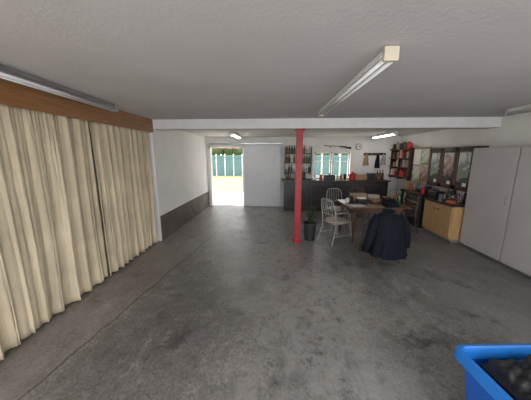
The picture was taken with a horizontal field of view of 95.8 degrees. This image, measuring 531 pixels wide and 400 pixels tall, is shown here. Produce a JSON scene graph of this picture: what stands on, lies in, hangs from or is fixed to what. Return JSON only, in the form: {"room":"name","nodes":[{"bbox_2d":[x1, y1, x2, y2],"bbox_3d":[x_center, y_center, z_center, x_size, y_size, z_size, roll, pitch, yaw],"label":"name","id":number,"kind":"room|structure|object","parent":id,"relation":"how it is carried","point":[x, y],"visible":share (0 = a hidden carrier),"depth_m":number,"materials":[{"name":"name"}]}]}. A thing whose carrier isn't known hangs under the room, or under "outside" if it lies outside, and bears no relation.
{"room":"garage","nodes":[
{"label":"garage","id":0,"kind":"room"},
{"bbox_2d":[88,121,108,269],"bbox_3d":[-2.574,0.160,2.110,0.150,2.410,5.420,1,11,3],"label":"wall","id":1,"kind":"structure","parent":0,"point":[88,121],"depth_m":3.49,"materials":[{"name":"white paint"}]},
{"bbox_2d":[148,129,208,240],"bbox_3d":[-2.241,-0.589,6.587,0.350,2.235,3.680,1,11,3],"label":"wall","id":2,"kind":"structure","parent":0,"point":[179,168],"depth_m":5.59,"materials":[{"name":"white paint"}]},
{"bbox_2d":[160,191,209,239],"bbox_3d":[-2.062,0.265,6.682,0.015,0.520,3.490,1,11,3],"label":"wall panel","id":3,"kind":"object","parent":2,"relation":"attached to","point":[174,219],"depth_m":6.03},
{"bbox_2d":[163,131,205,139],"bbox_3d":[-2.234,-1.767,6.519,0.350,0.105,3.380,1,11,3],"label":"wall","id":4,"kind":"structure","parent":0,"point":[183,133],"depth_m":6.36,"materials":[{"name":"white paint"}]},
{"bbox_2d":[206,137,210,205],"bbox_3d":[-1.942,-0.963,8.300,0.070,2.340,0.150,1,11,3],"label":"wall","id":5,"kind":"structure","parent":0,"point":[207,143],"depth_m":8.20,"materials":[{"name":"white paint"}]},
{"bbox_2d":[208,146,213,205],"bbox_3d":[-1.877,-0.822,8.307,0.060,2.060,0.220,1,11,3],"label":"door frame","id":6,"kind":"structure","parent":5,"relation":"attached to","point":[209,148],"depth_m":8.23,"materials":[{"name":"white wood"}]},
{"bbox_2d":[208,137,243,145],"bbox_3d":[-1.302,-1.970,8.078,1.210,0.280,0.150,1,11,3],"label":"lintel","id":7,"kind":"object","parent":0,"point":[210,139],"visible":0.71,"depth_m":8.01,"materials":[{"name":"white paint"}]},
{"bbox_2d":[209,143,281,143],"bbox_3d":[-0.664,-1.862,7.938,2.440,0.040,0.100,1,11,3],"label":"track","id":8,"kind":"object","parent":7,"relation":"attached to","point":[209,143],"visible":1,"depth_m":7.89,"materials":[{"name":"metal"}]},
{"bbox_2d":[244,144,280,206],"bbox_3d":[-0.097,-0.800,8.079,1.220,2.080,0.055,1,11,3],"label":"leaf","id":9,"kind":"object","parent":8,"relation":"hanging from","point":[263,178],"depth_m":8.06,"materials":[{"name":"white paint"}]},
{"bbox_2d":[245,145,280,145],"bbox_3d":[-0.093,-1.794,7.873,1.190,0.030,0.017,1,11,3],"label":"rail","id":10,"kind":"object","parent":9,"relation":"attached to","point":[245,145],"visible":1,"depth_m":7.87,"materials":[{"name":"silver metal"}]},
{"bbox_2d":[213,176,242,191],"bbox_3d":[1.319,-2.926,25.666,48.000,0.130,28.400,1,11,3],"label":"grassy ground","id":11,"kind":"structure","parent":0,"point":[220,183],"depth_m":15.29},
{"bbox_2d":[212,148,223,154],"bbox_3d":[-6.593,-5.325,24.962,4.527,4.877,3.582,1,11,3],"label":"tree","id":12,"kind":"object","parent":11,"relation":"on","point":[217,151],"visible":0.04,"depth_m":24.13,"materials":[{"name":"green plant"}]},
{"bbox_2d":[221,148,242,154],"bbox_3d":[-3.449,-5.093,25.653,3.927,4.167,2.900,1,11,3],"label":"tree","id":13,"kind":"object","parent":11,"relation":"on","point":[232,151],"visible":0.16,"depth_m":24.81,"materials":[{"name":"green plant"}]},
{"bbox_2d":[212,154,347,175],"bbox_3d":[1.748,-3.029,20.750,33.450,1.880,0.130,1,11,3],"label":"fence","id":14,"kind":"object","parent":11,"relation":"on","point":[223,165],"visible":0.1,"depth_m":20.85,"materials":[{"name":"teal metal"}]},
{"bbox_2d":[214,191,242,204],"bbox_3d":[0.509,-0.019,10.106,28.000,0.140,3.300,1,11,3],"label":"paving","id":15,"kind":"object","parent":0,"point":[221,198],"visible":0.02,"depth_m":9.96,"materials":[{"name":"concrete"}]},
{"bbox_2d":[0,205,530,399],"bbox_3d":[0.866,1.111,3.983,6.850,0.150,9.100,1,11,3],"label":"floor","id":16,"kind":"structure","parent":0,"point":[226,306],"depth_m":2.58,"materials":[{"name":"concrete"}]},
{"bbox_2d":[303,207,316,240],"bbox_3d":[0.929,0.469,5.022,0.290,0.728,0.357,1,11,3],"label":"potted plant","id":17,"kind":"object","parent":16,"relation":"on","point":[310,225],"visible":1,"depth_m":4.95,"materials":[{"name":"green plant"}]},
{"bbox_2d":[317,198,351,246],"bbox_3d":[1.422,0.396,4.859,0.548,0.919,0.477,-5,12,-25],"label":"dining chair","id":18,"kind":"object","parent":16,"relation":"on","point":[337,220],"visible":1,"depth_m":4.76,"materials":[{"name":"white wood"}]},
{"bbox_2d":[281,178,390,210],"bbox_3d":[2.161,-0.164,7.701,3.300,0.990,0.560,1,11,3],"label":"bar counter","id":19,"kind":"object","parent":16,"relation":"on","point":[313,191],"depth_m":7.49,"materials":[{"name":"black wood"}]},
{"bbox_2d":[285,170,290,178],"bbox_3d":[0.718,-0.818,7.674,0.159,0.255,0.070,1,11,3],"label":"bottles","id":20,"kind":"object","parent":19,"relation":"on","point":[287,176],"depth_m":7.66,"materials":[{"name":"green glass"}]},
{"bbox_2d":[323,173,334,179],"bbox_3d":[2.010,-0.751,7.578,0.350,0.207,0.190,1,11,3],"label":"case","id":21,"kind":"object","parent":19,"relation":"on","point":[325,177],"visible":0.97,"depth_m":7.50,"materials":[{"name":"black plastic"}]},
{"bbox_2d":[281,178,390,181],"bbox_3d":[2.161,-0.631,7.613,3.300,0.040,0.560,1,11,3],"label":"countertop","id":22,"kind":"structure","parent":19,"relation":"on","point":[283,179],"depth_m":7.34,"materials":[{"name":"brown wood"}]},
{"bbox_2d":[347,171,356,179],"bbox_3d":[2.713,-0.765,7.509,0.240,0.260,0.206,10,14,42],"label":"kettle","id":23,"kind":"object","parent":19,"relation":"on","point":[352,176],"visible":1,"depth_m":7.45,"materials":[{"name":"red metal"}]},
{"bbox_2d":[356,174,366,179],"bbox_3d":[3.019,-0.718,7.532,0.260,0.160,0.200,1,11,3],"label":"carton","id":24,"kind":"object","parent":19,"relation":"on","point":[359,176],"visible":1,"depth_m":7.44,"materials":[{"name":"brown cardboard"}]},
{"bbox_2d":[366,173,375,179],"bbox_3d":[3.310,-0.739,7.533,0.220,0.200,0.200,1,11,3],"label":"carton","id":25,"kind":"object","parent":19,"relation":"on","point":[370,176],"visible":0.89,"depth_m":7.44,"materials":[{"name":"black plastic"}]},
{"bbox_2d":[376,170,383,179],"bbox_3d":[3.580,-0.787,7.531,0.224,0.281,0.070,1,11,3],"label":"bottles","id":26,"kind":"object","parent":19,"relation":"on","point":[380,175],"depth_m":7.51,"materials":[{"name":"brown glass"}]},
{"bbox_2d":[324,188,349,228],"bbox_3d":[1.776,0.191,5.956,0.477,0.919,0.548,-1,11,-7],"label":"dining chair","id":27,"kind":"object","parent":16,"relation":"on","point":[337,208],"visible":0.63,"depth_m":6.05,"materials":[{"name":"white wood"}]},
{"bbox_2d":[346,187,368,224],"bbox_3d":[2.360,0.165,6.094,0.477,0.919,0.548,1,11,8],"label":"dining chair","id":28,"kind":"object","parent":16,"relation":"on","point":[353,187],"visible":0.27,"depth_m":6.25,"materials":[{"name":"brown wood"}]},
{"bbox_2d":[336,199,411,242],"bbox_3d":[2.238,0.431,5.160,1.200,0.736,0.920,0,11,-1],"label":"dining table","id":29,"kind":"object","parent":16,"relation":"on","point":[361,209],"visible":0.66,"depth_m":4.75,"materials":[{"name":"brown wood"}]},
{"bbox_2d":[348,204,364,206],"bbox_3d":[1.846,0.105,4.864,0.280,0.010,0.200,-3,11,-14],"label":"magazine","id":30,"kind":"object","parent":29,"relation":"on","point":[353,205],"visible":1,"depth_m":4.81,"materials":[{"name":"paper"}]},
{"bbox_2d":[350,192,366,200],"bbox_3d":[2.074,-0.073,5.379,0.300,0.170,0.180,-2,11,-8],"label":"carton","id":31,"kind":"object","parent":29,"relation":"on","point":[355,194],"visible":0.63,"depth_m":5.29,"materials":[{"name":"brown cardboard"}]},
{"bbox_2d":[355,198,366,202],"bbox_3d":[2.039,0.018,5.113,0.200,0.090,0.140,-1,11,-3],"label":"plastic tub","id":32,"kind":"object","parent":29,"relation":"on","point":[356,200],"visible":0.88,"depth_m":5.04,"materials":[{"name":"black plastic"}]},
{"bbox_2d":[367,194,379,200],"bbox_3d":[2.414,-0.054,5.386,0.240,0.130,0.160,3,11,14],"label":"carton","id":33,"kind":"object","parent":29,"relation":"on","point":[368,195],"visible":0.66,"depth_m":5.32,"materials":[{"name":"beige cardboard"}]},
{"bbox_2d":[369,198,381,202],"bbox_3d":[2.340,0.023,5.119,0.260,0.080,0.260,1,11,3],"label":"fruit bowl","id":34,"kind":"object","parent":29,"relation":"on","point":[373,200],"visible":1,"depth_m":5.09,"materials":[{"name":"wood"}]},
{"bbox_2d":[367,204,383,207],"bbox_3d":[2.193,0.118,4.798,0.280,0.010,0.200,3,11,14],"label":"magazine","id":35,"kind":"object","parent":29,"relation":"on","point":[368,205],"visible":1,"depth_m":4.81,"materials":[{"name":"paper"}]},
{"bbox_2d":[380,196,391,201],"bbox_3d":[2.650,-0.022,5.298,0.160,0.100,0.200,-1,11,-3],"label":"carton","id":36,"kind":"object","parent":29,"relation":"on","point":[383,198],"visible":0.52,"depth_m":5.23,"materials":[{"name":"brown cardboard"}]},
{"bbox_2d":[381,199,399,206],"bbox_3d":[2.514,0.044,4.808,0.278,0.147,0.257,1,11,3],"label":"cap","id":37,"kind":"object","parent":29,"relation":"on","point":[391,202],"visible":1,"depth_m":4.73,"materials":[{"name":"fabric"}]},
{"bbox_2d":[393,189,396,200],"bbox_3d":[2.728,-0.080,5.059,0.072,0.305,0.070,1,11,3],"label":"bottle","id":38,"kind":"object","parent":29,"relation":"on","point":[394,194],"visible":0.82,"depth_m":5.03,"materials":[{"name":"brown glass"}]},
{"bbox_2d":[397,190,400,204],"bbox_3d":[2.741,-0.054,4.920,0.072,0.305,0.070,1,11,3],"label":"bottle","id":39,"kind":"object","parent":29,"relation":"on","point":[399,194],"visible":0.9,"depth_m":4.90,"materials":[{"name":"green glass"}]},
{"bbox_2d":[359,213,400,263],"bbox_3d":[1.966,0.570,4.107,0.477,0.854,0.548,-1,11,-3],"label":"dining chair","id":40,"kind":"object","parent":16,"relation":"on","point":[395,213],"visible":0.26,"depth_m":4.26,"materials":[{"name":"brown wood"}]},
{"bbox_2d":[361,208,410,260],"bbox_3d":[1.940,0.536,3.838,0.790,0.785,0.332,-1,11,-3],"label":"jacket","id":41,"kind":"object","parent":40,"relation":"on","point":[388,234],"visible":1,"depth_m":3.75,"materials":[{"name":"blue fabric"}]},
{"bbox_2d":[399,192,419,233],"bbox_3d":[3.119,0.280,5.478,0.548,0.919,0.477,-2,11,-12],"label":"dining chair","id":42,"kind":"object","parent":16,"relation":"on","point":[406,213],"visible":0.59,"depth_m":5.36,"materials":[{"name":"brown wood"}]},
{"bbox_2d":[400,189,427,227],"bbox_3d":[3.945,0.193,6.197,0.587,0.840,0.940,1,11,3],"label":"base cabinet","id":43,"kind":"object","parent":16,"relation":"on","point":[419,214],"visible":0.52,"depth_m":5.91,"materials":[{"name":"black wood"}]},
{"bbox_2d":[404,181,414,188],"bbox_3d":[3.895,-0.401,6.486,0.220,0.220,0.120,1,11,3],"label":"carton","id":44,"kind":"object","parent":43,"relation":"on","point":[407,183],"visible":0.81,"depth_m":6.44,"materials":[{"name":"brown cardboard"}]},
{"bbox_2d":[405,197,418,219],"bbox_3d":[3.676,0.208,6.062,0.063,0.460,0.540,1,11,3],"label":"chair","id":45,"kind":"object","parent":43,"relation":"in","point":[412,210],"depth_m":5.97,"materials":[{"name":"wood"}]},
{"bbox_2d":[413,183,426,191],"bbox_3d":[3.892,-0.312,6.055,0.170,0.205,0.340,1,11,3],"label":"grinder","id":46,"kind":"object","parent":43,"relation":"on","point":[416,186],"visible":0.67,"depth_m":6.05,"materials":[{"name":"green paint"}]},
{"bbox_2d":[420,187,424,193],"bbox_3d":[3.755,-0.224,5.732,0.090,0.150,0.090,1,11,3],"label":"tin","id":47,"kind":"object","parent":43,"relation":"on","point":[422,191],"visible":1,"depth_m":5.70,"materials":[{"name":"red metal"}]},
{"bbox_2d":[425,186,429,193],"bbox_3d":[3.877,-0.245,5.763,0.100,0.180,0.100,1,11,3],"label":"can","id":48,"kind":"object","parent":43,"relation":"on","point":[427,188],"visible":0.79,"depth_m":5.73,"materials":[{"name":"black metal"}]},
{"bbox_2d":[422,198,464,242],"bbox_3d":[3.938,0.410,5.230,0.504,0.770,0.960,1,11,3],"label":"base cabinet","id":49,"kind":"object","parent":16,"relation":"on","point":[444,220],"visible":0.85,"depth_m":4.98,"materials":[{"name":"brown wood"}]},
{"bbox_2d":[424,198,464,207],"bbox_3d":[3.942,0.046,5.162,0.496,0.030,0.960,1,11,3],"label":"countertop","id":50,"kind":"structure","parent":49,"relation":"on","point":[460,205],"depth_m":4.94,"materials":[{"name":"brown wood"}]},
{"bbox_2d":[427,188,444,199],"bbox_3d":[3.859,-0.145,5.426,0.210,0.248,0.290,1,11,3],"label":"toolbox","id":51,"kind":"object","parent":50,"relation":"on","point":[432,194],"visible":0.9,"depth_m":5.36,"materials":[{"name":"black plastic"}]},
{"bbox_2d":[437,194,445,201],"bbox_3d":[3.799,-0.048,5.146,0.150,0.160,0.110,1,11,3],"label":"canister","id":52,"kind":"object","parent":50,"relation":"on","point":[441,196],"visible":0.97,"depth_m":5.12,"materials":[{"name":"metal"}]},
{"bbox_2d":[446,200,455,204],"bbox_3d":[3.793,0.057,4.805,0.171,0.076,0.300,1,11,3],"label":"drill","id":53,"kind":"object","parent":50,"relation":"on","point":[447,201],"visible":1,"depth_m":4.83,"materials":[{"name":"orange plastic"}]},
{"bbox_2d":[447,194,459,202],"bbox_3d":[3.946,-0.045,5.003,0.171,0.196,0.263,1,11,3],"label":"tools","id":54,"kind":"object","parent":50,"relation":"on","point":[455,199],"visible":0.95,"depth_m":4.96,"materials":[{"name":"black metal"}]},
{"bbox_2d":[462,193,466,203],"bbox_3d":[4.124,-0.040,4.942,0.084,0.220,0.084,1,11,3],"label":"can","id":55,"kind":"object","parent":50,"relation":"on","point":[465,194],"visible":0.59,"depth_m":4.93,"materials":[{"name":"black metal"}]},
{"bbox_2d":[459,146,522,263],"bbox_3d":[3.973,0.042,4.181,0.337,1.880,0.872,1,11,3],"label":"storage cabinet","id":56,"kind":"object","parent":16,"relation":"on","point":[493,173],"visible":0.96,"depth_m":4.10,"materials":[{"name":"grey laminate"}]},
{"bbox_2d":[454,343,530,399],"bbox_3d":[1.656,1.237,1.306,0.850,0.586,0.660,0,11,-1],"label":"storage bin","id":57,"kind":"object","parent":16,"relation":"on","point":[492,371],"visible":1,"depth_m":1.44,"materials":[{"name":"plastic"}]},
{"bbox_2d":[464,358,522,399],"bbox_3d":[1.656,1.302,1.319,0.770,0.454,0.580,0,11,-1],"label":"tub","id":58,"kind":"object","parent":57,"relation":"in","point":[473,390],"depth_m":1.50,"materials":[{"name":"blue plastic"}]},
{"bbox_2d":[500,146,530,277],"bbox_3d":[3.927,0.205,3.308,0.337,1.880,0.872,1,11,3],"label":"storage cabinet","id":59,"kind":"object","parent":16,"relation":"on","point":[516,251],"visible":1,"depth_m":3.57,"materials":[{"name":"grey laminate"}]},
{"bbox_3d":[0.653,0.840,4.982,0.180,0.015,0.180,1,11,3],"label":"base plate","id":60,"kind":"object","parent":16,"relation":"on","visible":0},
{"bbox_2d":[294,130,302,240],"bbox_3d":[0.653,-0.251,4.778,0.120,2.235,0.120,1,11,3],"label":"support post","id":61,"kind":"object","parent":60,"relation":"on","point":[299,133],"visible":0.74,"depth_m":4.71,"materials":[{"name":"red metal"}]},
{"bbox_2d":[0,0,530,119],"bbox_3d":[0.773,-1.071,1.726,6.850,0.150,5.460,1,11,3],"label":"ceiling","id":62,"kind":"structure","parent":0,"point":[151,59],"depth_m":1.57,"materials":[{"name":"paint"}]},
{"bbox_2d":[0,64,118,111],"bbox_3d":[-1.984,-1.015,2.078,0.130,0.088,2.294,0,11,-2],"label":"lamp","id":63,"kind":"object","parent":62,"relation":"attached to","point":[8,73],"visible":1,"depth_m":2.19,"materials":[{"name":"metal"}]},
{"bbox_2d":[0,78,152,132],"bbox_3d":[-2.321,-0.917,1.968,0.229,0.238,5.268,0,11,2],"label":"curtain valance","id":64,"kind":"object","parent":62,"relation":"attached to","point":[13,94],"visible":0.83,"depth_m":2.59,"materials":[{"name":"brown wood"}]},
{"bbox_2d":[0,104,107,360],"bbox_3d":[-2.305,0.363,1.500,0.159,2.186,3.617,0,11,1],"label":"curtain","id":65,"kind":"object","parent":64,"relation":"hanging from","point":[52,247],"visible":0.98,"depth_m":2.46,"materials":[{"name":"beige fabric"}]},
{"bbox_2d":[89,121,157,275],"bbox_3d":[-2.239,-0.106,3.991,0.119,2.180,1.480,1,11,3],"label":"curtain","id":66,"kind":"object","parent":64,"relation":"hanging from","point":[121,154],"visible":0.98,"depth_m":3.81,"materials":[{"name":"beige fabric"}]},
{"bbox_2d":[318,46,399,115],"bbox_3d":[0.803,-1.098,2.523,0.100,0.088,2.157,0,11,2],"label":"lamp","id":67,"kind":"object","parent":62,"relation":"attached to","point":[390,54],"visible":1,"depth_m":1.83,"materials":[{"name":"white metal"}]},
{"bbox_2d":[504,104,530,114],"bbox_3d":[3.420,-1.093,2.495,0.130,0.088,2.092,1,11,7],"label":"lamp","id":68,"kind":"object","parent":62,"relation":"attached to","point":[526,108],"visible":1,"depth_m":3.32,"materials":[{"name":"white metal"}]},
{"bbox_2d":[244,137,313,205],"bbox_3d":[0.450,-0.941,8.179,2.300,2.340,0.150,1,11,3],"label":"wall","id":69,"kind":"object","parent":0,"point":[286,141],"visible":0.29,"depth_m":7.95,"materials":[{"name":"white paint"}]},
{"bbox_2d":[209,146,242,147],"bbox_3d":[-1.303,-1.800,8.095,1.210,0.060,0.220,1,11,3],"label":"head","id":70,"kind":"object","parent":69,"relation":"attached to","point":[209,146],"visible":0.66,"depth_m":8.01},
{"bbox_2d":[242,146,244,205],"bbox_3d":[-0.729,-0.811,8.250,0.060,2.060,0.220,1,11,3],"label":"door frame","id":71,"kind":"structure","parent":69,"relation":"attached to","point":[243,146],"depth_m":8.18,"materials":[{"name":"white wood"}]},
{"bbox_2d":[284,147,311,174],"bbox_3d":[1.072,-1.290,7.924,0.880,0.920,0.160,1,11,3],"label":"wall shelf","id":72,"kind":"object","parent":69,"relation":"attached to","point":[311,147],"visible":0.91,"depth_m":7.92,"materials":[{"name":"black metal"}]},
{"bbox_2d":[184,129,445,136],"bbox_3d":[1.012,-1.862,6.332,6.850,0.150,3.380,1,11,3],"label":"ceiling","id":73,"kind":"structure","parent":0,"point":[401,132],"depth_m":6.38,"materials":[{"name":"white paint"}]},
{"bbox_2d":[229,132,240,138],"bbox_3d":[-0.843,-1.824,6.782,0.120,0.088,1.336,1,11,3],"label":"lamp","id":74,"kind":"object","parent":73,"relation":"attached to","point":[233,134],"visible":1,"depth_m":6.55,"materials":[{"name":"white plastic"}]},
{"bbox_2d":[372,131,397,138],"bbox_3d":[3.309,-1.812,6.721,0.120,0.088,1.436,1,11,3],"label":"lamp","id":75,"kind":"object","parent":73,"relation":"attached to","point":[393,132],"visible":1,"depth_m":6.52,"materials":[{"name":"white plastic"}]},
{"bbox_2d":[152,117,501,130],"bbox_3d":[0.918,-1.526,4.526,6.850,0.365,0.300,1,11,3],"label":"beam","id":76,"kind":"structure","parent":0,"point":[421,122],"depth_m":4.40,"materials":[{"name":"white paint"}]},
{"bbox_2d":[314,137,351,153],"bbox_3d":[2.198,-1.807,7.916,1.200,0.540,0.170,1,11,3],"label":"wall","id":77,"kind":"structure","parent":0,"point":[319,142],"depth_m":7.85,"materials":[{"name":"white paint"}]},
{"bbox_2d":[324,145,350,148],"bbox_3d":[2.349,-1.725,7.827,0.874,0.132,0.076,1,11,3],"label":"rifle","id":78,"kind":"object","parent":77,"relation":"attached to","point":[324,145],"visible":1,"depth_m":7.81,"materials":[{"name":"metal"}]},
{"bbox_2d":[349,136,400,198],"bbox_3d":[3.571,-0.911,8.022,1.550,2.340,0.150,1,11,3],"label":"wall","id":79,"kind":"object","parent":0,"point":[383,144],"visible":0.36,"depth_m":7.86,"materials":[{"name":"white paint"}]},
{"bbox_2d":[356,144,361,149],"bbox_3d":[3.032,-1.735,7.801,0.200,0.200,0.036,1,11,3],"label":"wall clock","id":80,"kind":"object","parent":79,"relation":"attached to","point":[358,146],"visible":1,"depth_m":7.79,"materials":[{"name":"white plastic"}]},
{"bbox_2d":[363,153,385,167],"bbox_3d":[3.555,-1.286,7.821,0.725,0.490,0.109,1,11,3],"label":"coat rack","id":81,"kind":"object","parent":79,"relation":"attached to","point":[377,165],"visible":1,"depth_m":7.79,"materials":[{"name":"brown wood"}]},
{"bbox_2d":[396,112,530,201],"bbox_3d":[4.201,-0.116,3.580,0.170,2.410,9.100,1,11,3],"label":"wall","id":82,"kind":"structure","parent":0,"point":[515,130],"depth_m":4.74,"materials":[{"name":"white paint"}]},
{"bbox_2d":[388,147,417,180],"bbox_3d":[4.144,-1.104,7.259,0.326,0.920,1.120,1,11,3],"label":"wall shelf","id":83,"kind":"object","parent":82,"relation":"attached to","point":[410,158],"visible":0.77,"depth_m":7.12,"materials":[{"name":"brown wood"}]},
{"bbox_2d":[390,141,412,176],"bbox_3d":[4.109,-1.236,7.206,0.180,1.016,0.969,1,11,3],"label":"clutter","id":84,"kind":"object","parent":83,"relation":"on","point":[403,153],"visible":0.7,"depth_m":7.08,"materials":[{"name":"red"}]},
{"bbox_2d":[411,147,431,184],"bbox_3d":[4.160,-0.910,6.301,0.193,0.930,0.730,1,11,3],"label":"notice board","id":85,"kind":"object","parent":82,"relation":"attached to","point":[421,159],"visible":0.83,"depth_m":6.26,"materials":[{"name":"cardboard"}]},
{"bbox_2d":[427,146,488,191],"bbox_3d":[4.071,-0.697,5.220,0.258,0.890,1.360,1,11,3],"label":"display cabinet","id":86,"kind":"object","parent":82,"relation":"attached to","point":[449,167],"visible":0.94,"depth_m":5.12,"materials":[{"name":"brown wood"}]},
{"bbox_2d":[430,153,439,175],"bbox_3d":[3.997,-0.836,5.661,0.006,0.540,0.280,1,11,3],"label":"print","id":87,"kind":"object","parent":86,"relation":"attached to","point":[435,157],"depth_m":5.67},
{"bbox_2d":[442,153,454,175],"bbox_3d":[3.974,-0.773,5.221,0.006,0.500,0.290,1,11,3],"label":"print","id":88,"kind":"object","parent":86,"relation":"attached to","point":[448,158],"depth_m":5.21},
{"bbox_2d":[456,152,471,182],"bbox_3d":[3.951,-0.651,4.786,0.006,0.580,0.290,1,11,3],"label":"print","id":89,"kind":"object","parent":86,"relation":"attached to","point":[464,160],"depth_m":4.78},
{"bbox_3d":[2.192,-0.740,8.004,1.320,0.026,0.110,1,11,3],"label":"window sill","id":90,"kind":"structure","parent":0,"visible":0},
{"bbox_3d":[1.900,-0.802,8.063,0.570,0.050,0.060,1,11,3],"label":"frame","id":91,"kind":"object","parent":90,"relation":"on","visible":0},
{"bbox_2d":[313,152,315,176],"bbox_3d":[1.641,-1.183,8.006,0.050,0.820,0.060,1,11,3],"label":"frame","id":92,"kind":"object","parent":91,"relation":"on","point":[315,152],"visible":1,"depth_m":7.97,"materials":[{"name":"white wood"}]},
{"bbox_2d":[329,153,331,174],"bbox_3d":[2.160,-1.178,7.980,0.050,0.820,0.060,1,11,3],"label":"frame","id":93,"kind":"object","parent":91,"relation":"on","point":[330,153],"visible":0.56,"depth_m":7.94,"materials":[{"name":"white wood"}]},
{"bbox_3d":[2.489,-0.796,8.034,0.570,0.050,0.060,1,11,3],"label":"frame","id":94,"kind":"object","parent":90,"relation":"on","visible":0},
{"bbox_2d":[331,152,333,174],"bbox_3d":[2.230,-1.177,7.976,0.050,0.820,0.060,1,11,3],"label":"frame","id":95,"kind":"object","parent":94,"relation":"on","point":[333,152],"visible":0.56,"depth_m":7.94,"materials":[{"name":"white wood"}]},
{"bbox_2d":[347,152,349,175],"bbox_3d":[2.749,-1.172,7.950,0.050,0.820,0.060,1,11,3],"label":"frame","id":96,"kind":"object","parent":94,"relation":"on","point":[349,152],"visible":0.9,"depth_m":7.91,"materials":[{"name":"white wood"}]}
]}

